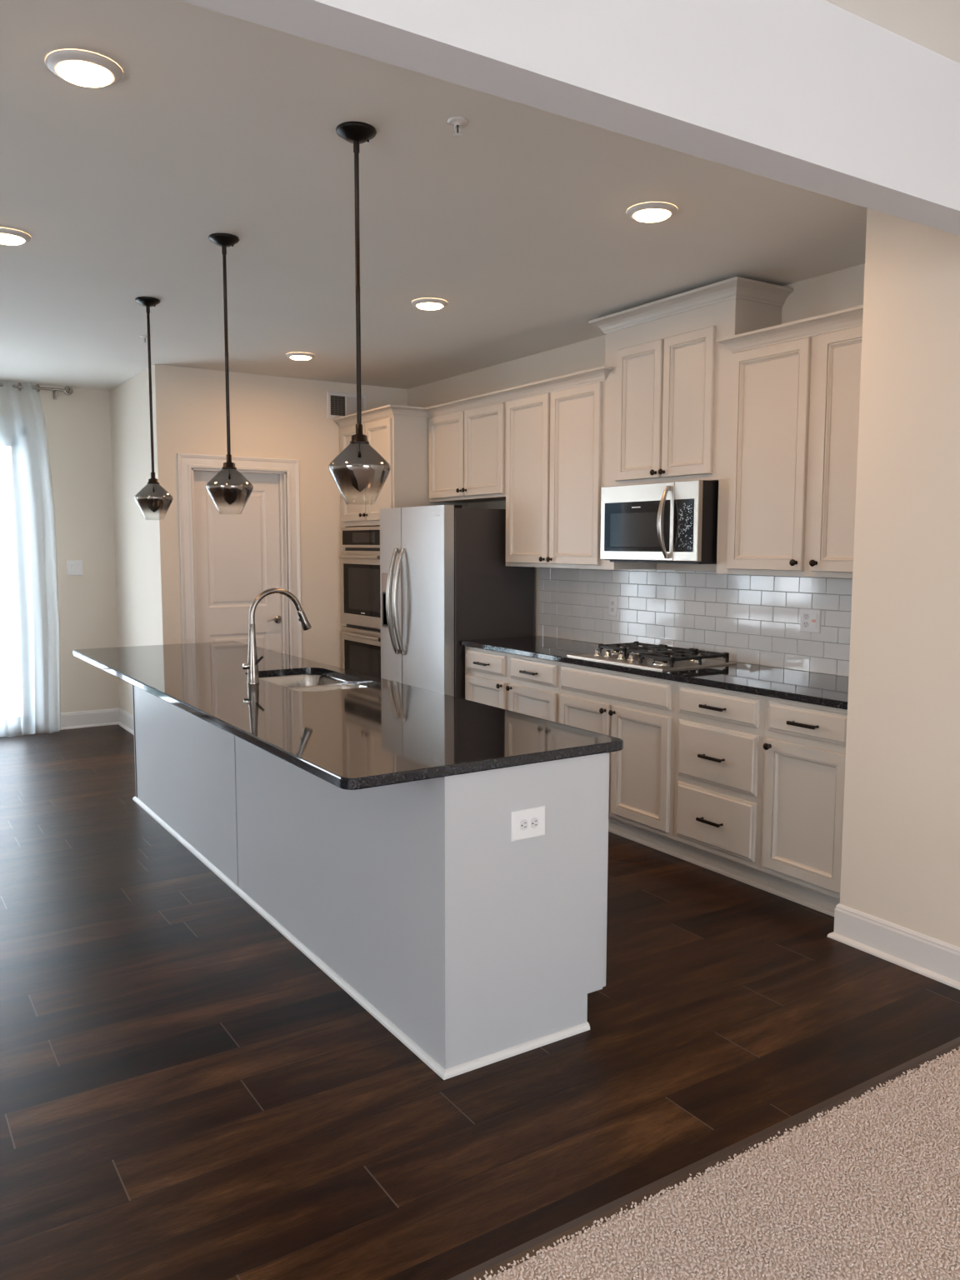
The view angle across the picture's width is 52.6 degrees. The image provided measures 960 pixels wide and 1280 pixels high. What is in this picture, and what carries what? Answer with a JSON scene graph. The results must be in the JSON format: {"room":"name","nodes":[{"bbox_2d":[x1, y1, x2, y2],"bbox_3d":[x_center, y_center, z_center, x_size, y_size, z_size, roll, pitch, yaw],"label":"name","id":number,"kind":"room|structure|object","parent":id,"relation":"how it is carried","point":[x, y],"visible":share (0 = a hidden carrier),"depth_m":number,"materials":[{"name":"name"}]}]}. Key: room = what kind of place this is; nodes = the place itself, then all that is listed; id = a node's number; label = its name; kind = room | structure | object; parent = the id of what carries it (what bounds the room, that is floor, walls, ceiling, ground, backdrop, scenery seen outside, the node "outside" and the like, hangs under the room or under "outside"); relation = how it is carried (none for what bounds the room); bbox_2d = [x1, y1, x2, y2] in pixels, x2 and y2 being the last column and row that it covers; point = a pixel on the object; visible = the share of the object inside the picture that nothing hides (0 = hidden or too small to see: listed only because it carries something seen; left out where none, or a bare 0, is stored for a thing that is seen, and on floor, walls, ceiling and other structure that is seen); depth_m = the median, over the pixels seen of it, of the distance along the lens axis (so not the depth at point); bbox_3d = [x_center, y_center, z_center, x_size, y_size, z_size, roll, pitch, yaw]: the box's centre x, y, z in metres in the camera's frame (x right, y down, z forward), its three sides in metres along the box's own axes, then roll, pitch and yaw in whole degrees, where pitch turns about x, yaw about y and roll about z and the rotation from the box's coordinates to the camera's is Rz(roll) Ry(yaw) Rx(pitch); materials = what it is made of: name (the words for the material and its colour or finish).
{"room":"kitchen","nodes":[
{"label":"kitchen","id":0,"kind":"room"},
{"bbox_2d":[37,385,119,712],"bbox_3d":[-5.484,-0.531,6.675,5.963,2.781,0.140,-4,7,-33],"label":"wall","id":1,"kind":"structure","parent":0,"point":[77,424],"depth_m":8.01,"materials":[{"name":"paint"}]},
{"bbox_2d":[0,384,73,399],"bbox_3d":[-4.490,-1.906,7.037,2.886,0.101,0.104,-4,7,-33],"label":"curtain rod","id":2,"kind":"object","parent":1,"relation":"attached to","point":[55,390],"visible":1,"depth_m":7.71,"materials":[{"name":"silver metal"}]},
{"bbox_2d":[0,380,60,737],"bbox_3d":[-3.728,-0.617,7.581,0.821,2.769,0.136,-4,7,-33],"label":"sheer curtain","id":3,"kind":"object","parent":2,"relation":"hanging from","point":[30,647],"visible":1,"depth_m":7.70,"materials":[{"name":"white fabric"}]},
{"bbox_2d":[67,560,83,574],"bbox_3d":[-3.323,-0.593,7.984,0.120,0.120,0.010,-4,7,-33],"label":"light switch","id":4,"kind":"object","parent":1,"relation":"attached to","point":[74,567],"visible":1,"depth_m":7.98,"materials":[{"name":"white plastic"}]},
{"bbox_2d":[70,563,74,571],"bbox_3d":[-3.341,-0.591,7.969,0.034,0.068,0.005,-4,7,-33],"label":"rocker switch","id":5,"kind":"object","parent":4,"relation":"attached to","point":[72,565],"depth_m":7.97,"materials":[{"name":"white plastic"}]},
{"bbox_2d":[75,563,80,571],"bbox_3d":[-3.302,-0.594,7.994,0.034,0.068,0.005,-4,7,-33],"label":"rocker switch","id":6,"kind":"object","parent":4,"relation":"attached to","point":[77,565],"depth_m":7.99,"materials":[{"name":"white plastic"}]},
{"bbox_2d":[109,368,158,715],"bbox_3d":[-2.653,-0.622,7.653,0.140,2.781,1.285,-4,7,-33],"label":"wall","id":7,"kind":"structure","parent":0,"point":[134,534],"depth_m":7.57,"materials":[{"name":"paint"}]},
{"bbox_2d":[60,707,134,734],"bbox_3d":[-2.906,0.718,7.538,0.548,0.136,1.425,-4,7,-33],"label":"baseboard","id":8,"kind":"structure","parent":7,"relation":"attached to","point":[71,720],"depth_m":8.12,"materials":[{"name":"white paint"}]},
{"bbox_2d":[150,364,407,668],"bbox_3d":[-1.565,-0.624,7.699,2.017,2.781,0.460,-4,7,-33],"label":"wall","id":9,"kind":"structure","parent":0,"point":[272,417],"depth_m":7.31,"materials":[{"name":"paint"}]},
{"bbox_2d":[193,470,281,652],"bbox_3d":[-1.829,-0.236,7.390,0.694,2.044,0.095,-4,7,-33],"label":"door","id":10,"kind":"structure","parent":9,"relation":"in","point":[237,555],"depth_m":7.37,"materials":[{"name":"paint"}]},
{"bbox_2d":[176,453,302,658],"bbox_3d":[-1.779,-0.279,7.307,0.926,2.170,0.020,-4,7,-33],"label":"trim","id":11,"kind":"structure","parent":9,"relation":"attached to","point":[185,462],"depth_m":7.13,"materials":[{"name":"white paint"}]},
{"bbox_2d":[326,390,367,419],"bbox_3d":[-1.042,-1.834,7.638,0.345,0.209,0.008,-4,7,-33],"label":"air vent","id":12,"kind":"object","parent":9,"relation":"in","point":[338,404],"visible":0.63,"depth_m":7.61,"materials":[{"name":"white metal"}]},
{"bbox_2d":[0,724,959,1279],"bbox_3d":[-2.752,1.140,4.455,7.980,0.100,7.095,-4,7,-33],"label":"floor","id":13,"kind":"structure","parent":0,"point":[186,1093],"depth_m":2.87,"materials":[{"name":"brown wood"}]},
{"bbox_2d":[132,681,609,1079],"bbox_3d":[-0.832,0.653,4.429,0.620,0.882,3.645,-4,7,-33],"label":"kitchen island","id":14,"kind":"object","parent":13,"relation":"on","point":[474,947],"visible":0.63,"depth_m":3.02,"materials":[{"name":"paint"}]},
{"bbox_2d":[73,640,623,789],"bbox_3d":[-0.951,0.201,4.351,0.970,0.032,3.720,-4,7,-33],"label":"island countertop","id":15,"kind":"structure","parent":14,"relation":"on","point":[383,732],"depth_m":3.42,"materials":[{"name":"stone"}]},
{"bbox_2d":[242,587,311,684],"bbox_3d":[-0.899,-0.023,4.324,0.322,0.418,0.067,-4,7,-33],"label":"kitchen faucet","id":16,"kind":"object","parent":15,"relation":"on","point":[252,666],"visible":1,"depth_m":4.26,"materials":[{"name":"silver metal"}]},
{"bbox_2d":[259,674,366,691],"bbox_3d":[-0.775,0.299,4.456,0.432,0.181,0.792,-4,7,-33],"label":"sink","id":17,"kind":"object","parent":15,"relation":"in","point":[303,682],"visible":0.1,"depth_m":4.76,"materials":[{"name":"silver metal"}]},
{"bbox_2d":[510,805,544,841],"bbox_3d":[0.145,0.546,2.886,0.122,0.090,0.008,-4,7,-33],"label":"wall outlet","id":18,"kind":"object","parent":14,"relation":"attached to","point":[530,822],"visible":1,"depth_m":2.88,"materials":[{"name":"white plastic"}]},
{"bbox_2d":[520,817,538,830],"bbox_3d":[0.146,0.546,2.884,0.066,0.034,0.002,-4,7,-33],"label":"receptacle","id":19,"kind":"object","parent":18,"relation":"attached to","point":[526,823],"depth_m":2.88,"materials":[{"name":"white plastic"}]},
{"bbox_2d":[333,404,466,668],"bbox_3d":[-0.611,-0.456,7.474,0.672,2.493,0.976,-4,7,-33],"label":"tall cabinet","id":20,"kind":"object","parent":13,"relation":"on","point":[398,433],"visible":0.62,"depth_m":7.01,"materials":[{"name":"beige paint"}]},
{"bbox_2d":[340,526,380,677],"bbox_3d":[-0.641,-0.193,7.498,0.668,1.345,0.776,-4,7,-33],"label":"double wall oven","id":21,"kind":"object","parent":20,"relation":"in","point":[361,607],"visible":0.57,"depth_m":7.35,"materials":[{"name":"grey metal"}]},
{"bbox_2d":[380,505,534,699],"bbox_3d":[-0.212,-0.020,6.721,0.804,1.774,0.888,-4,7,-33],"label":"refrigerator","id":22,"kind":"object","parent":13,"relation":"on","point":[446,580],"visible":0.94,"depth_m":6.36,"materials":[{"name":"grey metal"}]},
{"bbox_2d":[465,645,559,723],"bbox_3d":[0.405,0.501,5.993,0.665,0.882,0.991,-4,7,-33],"label":"base cabinet","id":23,"kind":"object","parent":13,"relation":"on","point":[529,686],"visible":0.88,"depth_m":5.75,"materials":[{"name":"beige paint"}]},
{"bbox_2d":[460,635,848,709],"bbox_3d":[0.933,0.125,5.158,0.626,0.032,2.948,-4,7,-33],"label":"countertop","id":24,"kind":"structure","parent":23,"relation":"on","point":[827,690],"depth_m":4.66,"materials":[{"name":"stone"}]},
{"bbox_2d":[567,640,736,670],"bbox_3d":[0.903,0.076,5.187,0.520,0.057,0.752,-4,7,-33],"label":"gas cooktop","id":25,"kind":"object","parent":24,"relation":"in","point":[658,657],"visible":1,"depth_m":5.08,"materials":[{"name":"silver metal"}]},
{"bbox_2d":[567,650,736,670],"bbox_3d":[0.903,0.101,5.189,0.520,0.008,0.752,-4,7,-33],"label":"steel tray","id":26,"kind":"object","parent":25,"relation":"attached to","point":[613,657],"depth_m":5.04,"materials":[{"name":"silver metal"}]},
{"bbox_2d":[559,661,683,858],"bbox_3d":[0.922,0.580,5.200,0.661,0.882,0.907,-4,7,-33],"label":"base cabinet","id":27,"kind":"object","parent":13,"relation":"on","point":[637,710],"visible":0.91,"depth_m":4.91,"materials":[{"name":"beige paint"}]},
{"bbox_2d":[447,1036,959,1279],"bbox_3d":[-1.138,1.398,1.304,6.980,0.009,0.052,-4,7,-33],"label":"trim","id":28,"kind":"structure","parent":13,"relation":"on","point":[547,1239],"depth_m":2.36,"materials":[{"name":"brown wood"}]},
{"bbox_2d":[673,681,769,891],"bbox_3d":[1.312,0.640,4.596,0.665,0.882,0.534,-4,7,-33],"label":"base cabinet","id":29,"kind":"object","parent":13,"relation":"on","point":[719,743],"visible":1,"depth_m":4.41,"materials":[{"name":"beige paint"}]},
{"bbox_2d":[760,696,847,916],"bbox_3d":[1.585,0.682,4.175,0.665,0.882,0.471,-4,7,-33],"label":"base cabinet","id":30,"kind":"object","parent":13,"relation":"on","point":[804,746],"visible":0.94,"depth_m":4.04,"materials":[{"name":"beige paint"}]},
{"bbox_2d":[0,0,959,390],"bbox_3d":[-1.060,-1.469,1.576,7.980,0.100,13.310,-4,7,-33],"label":"ceiling","id":31,"kind":"structure","parent":0,"point":[214,122],"depth_m":3.66,"materials":[{"name":"paint"}]},
{"bbox_2d":[0,227,31,244],"bbox_3d":[-1.936,-1.641,3.970,0.192,0.028,0.192,-4,7,-33],"label":"recessed light","id":32,"kind":"object","parent":31,"relation":"in","point":[7,236],"visible":1,"depth_m":3.94,"materials":[{"name":"beige"}]},
{"bbox_2d":[0,233,24,244],"bbox_3d":[-1.936,-1.635,3.970,0.138,0.016,0.138,-4,7,-33],"label":"diffuser","id":33,"kind":"object","parent":32,"relation":"attached to","point":[5,238],"depth_m":3.95,"materials":[{"name":"beige plastic"}]},
{"bbox_2d":[45,49,123,87],"bbox_3d":[-1.047,-1.502,2.575,0.192,0.028,0.192,-4,7,-33],"label":"recessed light","id":34,"kind":"object","parent":31,"relation":"in","point":[85,68],"visible":1,"depth_m":2.54,"materials":[{"name":"white paint"}]},
{"bbox_2d":[56,61,112,87],"bbox_3d":[-1.047,-1.496,2.576,0.138,0.016,0.138,-4,7,-33],"label":"diffuser","id":35,"kind":"object","parent":34,"relation":"attached to","point":[91,74],"depth_m":2.55,"materials":[{"name":"beige plastic"}]},
{"bbox_2d":[140,335,147,343],"bbox_3d":[-2.033,-1.824,5.899,0.064,0.042,0.064,-4,7,-33],"label":"sprinkler","id":36,"kind":"object","parent":31,"relation":"attached to","point":[144,337],"visible":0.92,"depth_m":5.89,"materials":[{"name":"white paint"}]},
{"bbox_2d":[134,296,173,519],"bbox_3d":[-1.718,-1.196,5.077,0.195,1.130,0.195,-4,7,-33],"label":"pendant light","id":37,"kind":"object","parent":31,"relation":"hanging from","point":[153,494],"visible":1,"depth_m":5.06,"materials":[{"name":"brown metal"}]},
{"bbox_2d":[205,233,253,514],"bbox_3d":[-1.055,-1.094,4.058,0.195,1.130,0.195,-4,7,-33],"label":"pendant light","id":38,"kind":"object","parent":31,"relation":"hanging from","point":[229,482],"visible":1,"depth_m":4.04,"materials":[{"name":"brown metal"}]},
{"bbox_2d":[285,352,314,359],"bbox_3d":[-1.197,-1.887,6.487,0.192,0.028,0.192,-4,7,-33],"label":"recessed light","id":39,"kind":"object","parent":31,"relation":"in","point":[296,356],"visible":1,"depth_m":6.43,"materials":[{"name":"beige"}]},
{"bbox_2d":[290,355,310,359],"bbox_3d":[-1.197,-1.881,6.488,0.138,0.016,0.138,-4,7,-33],"label":"diffuser","id":40,"kind":"object","parent":39,"relation":"attached to","point":[296,357],"depth_m":6.45,"materials":[{"name":"beige plastic"}]},
{"bbox_2d":[328,121,390,504],"bbox_3d":[-0.378,-0.990,3.015,0.195,1.130,0.195,-4,7,-33],"label":"pendant light","id":41,"kind":"object","parent":31,"relation":"hanging from","point":[359,462],"visible":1,"depth_m":2.99,"materials":[{"name":"black metal"}]},
{"bbox_2d":[411,298,448,309],"bbox_3d":[-0.262,-1.746,5.074,0.192,0.028,0.192,-4,7,-33],"label":"recessed light","id":42,"kind":"object","parent":31,"relation":"in","point":[422,303],"visible":1,"depth_m":5.03,"materials":[{"name":"beige plastic"}]},
{"bbox_2d":[416,302,442,309],"bbox_3d":[-0.262,-1.740,5.075,0.138,0.016,0.138,-4,7,-33],"label":"diffuser","id":43,"kind":"object","parent":42,"relation":"attached to","point":[426,306],"depth_m":5.04,"materials":[{"name":"beige plastic"}]},
{"bbox_2d":[446,116,468,137],"bbox_3d":[-0.067,-1.526,2.898,0.064,0.042,0.064,-4,7,-33],"label":"sprinkler","id":44,"kind":"object","parent":31,"relation":"attached to","point":[457,122],"visible":1,"depth_m":2.89,"materials":[{"name":"white paint"}]},
{"bbox_2d":[625,201,677,222],"bbox_3d":[0.649,-1.607,3.672,0.192,0.028,0.192,-4,7,-33],"label":"recessed light","id":45,"kind":"object","parent":31,"relation":"in","point":[652,212],"visible":1,"depth_m":3.63,"materials":[{"name":"beige plastic"}]},
{"bbox_2d":[633,209,669,222],"bbox_3d":[0.649,-1.601,3.672,0.138,0.016,0.138,-4,7,-33],"label":"diffuser","id":46,"kind":"object","parent":45,"relation":"attached to","point":[642,215],"depth_m":3.65,"materials":[{"name":"white plastic"}]},
{"bbox_2d":[180,0,959,235],"bbox_3d":[-1.155,-1.187,1.084,6.980,0.366,0.120,-4,7,-33],"label":"wall header","id":47,"kind":"structure","parent":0,"point":[817,96],"depth_m":2.10,"materials":[{"name":"paint"}]},
{"bbox_2d":[407,263,864,676],"bbox_3d":[0.724,-0.467,6.144,0.149,2.781,4.929,-4,7,-33],"label":"wall","id":48,"kind":"structure","parent":0,"point":[755,619],"depth_m":5.35,"materials":[{"name":"white tile"}]},
{"bbox_2d":[425,390,506,503],"bbox_3d":[0.010,-1.298,6.694,0.385,0.661,0.983,-4,7,-33],"label":"upper cabinet","id":49,"kind":"object","parent":48,"relation":"attached to","point":[467,437],"visible":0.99,"depth_m":6.57,"materials":[{"name":"beige paint"}]},
{"bbox_2d":[498,365,612,569],"bbox_3d":[0.555,-0.993,5.876,0.385,1.107,1.026,-4,7,-33],"label":"upper cabinet","id":50,"kind":"object","parent":48,"relation":"attached to","point":[555,426],"visible":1,"depth_m":5.77,"materials":[{"name":"beige paint"}]},
{"bbox_2d":[608,596,617,616],"bbox_3d":[0.805,-0.203,5.899,0.008,0.118,0.072,-4,7,-33],"label":"wall outlet","id":51,"kind":"object","parent":48,"relation":"attached to","point":[612,600],"visible":1,"depth_m":5.89,"materials":[{"name":"white plastic"}]},
{"bbox_2d":[610,600,614,611],"bbox_3d":[0.803,-0.203,5.898,0.002,0.066,0.034,-4,7,-33],"label":"receptacle","id":52,"kind":"object","parent":51,"relation":"attached to","point":[612,602],"depth_m":5.90,"materials":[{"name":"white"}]},
{"bbox_2d":[588,276,793,574],"bbox_3d":[1.054,-1.046,5.092,0.389,1.368,1.073,-4,7,-33],"label":"upper cabinet","id":53,"kind":"object","parent":48,"relation":"attached to","point":[668,384],"visible":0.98,"depth_m":4.90,"materials":[{"name":"beige paint"}]},
{"bbox_2d":[600,480,718,564],"bbox_3d":[1.002,-0.607,5.086,0.508,0.405,0.726,-4,7,-33],"label":"microwave","id":54,"kind":"object","parent":53,"relation":"attached to","point":[670,522],"visible":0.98,"depth_m":4.87,"materials":[{"name":"silver metal"}]},
{"bbox_2d":[715,305,863,578],"bbox_3d":[1.555,-0.840,4.336,0.385,1.107,1.026,-4,7,-33],"label":"upper cabinet","id":55,"kind":"object","parent":48,"relation":"attached to","point":[796,384],"visible":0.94,"depth_m":4.31,"materials":[{"name":"beige paint"}]},
{"bbox_2d":[800,608,821,633],"bbox_3d":[1.591,-0.093,4.686,0.010,0.114,0.118,-4,7,-33],"label":"wall outlet","id":56,"kind":"object","parent":48,"relation":"attached to","point":[810,620],"visible":1,"depth_m":4.68,"materials":[{"name":"white plastic"}]},
{"bbox_2d":[803,613,809,627],"bbox_3d":[1.577,-0.095,4.704,0.002,0.066,0.034,-4,7,-33],"label":"receptacle","id":57,"kind":"object","parent":56,"relation":"attached to","point":[806,616],"depth_m":4.70,"materials":[{"name":"white plastic"}]},
{"bbox_2d":[810,614,817,628],"bbox_3d":[1.602,-0.091,4.666,0.003,0.068,0.034,-4,7,-33],"label":"switch","id":58,"kind":"object","parent":56,"relation":"attached to","point":[813,617],"depth_m":4.66,"materials":[{"name":"white plastic"}]},
{"bbox_2d":[840,208,959,947],"bbox_3d":[3.651,0.045,0.986,0.860,2.781,6.956,-4,7,-33],"label":"wall","id":59,"kind":"structure","parent":0,"point":[901,847],"depth_m":3.47,"materials":[{"name":"paint"}]},
{"bbox_2d":[827,903,959,989],"bbox_3d":[1.979,1.180,2.926,0.090,0.136,2.146,-4,7,-33],"label":"baseboard","id":60,"kind":"structure","parent":59,"relation":"attached to","point":[933,958],"depth_m":3.56,"materials":[{"name":"white paint"}]},
{"bbox_3d":[0.860,1.695,-1.106,7.980,0.096,6.215,-4,7,-33],"label":"floor","id":61,"kind":"structure","parent":0,"visible":0},
{"bbox_2d":[474,1045,959,1279],"bbox_3d":[0.517,1.651,-1.244,6.980,0.016,6.086,-4,7,-33],"label":"carpet","id":62,"kind":"object","parent":61,"relation":"on","point":[867,1188],"visible":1,"depth_m":2.22,"materials":[{"name":"beige carpet"}]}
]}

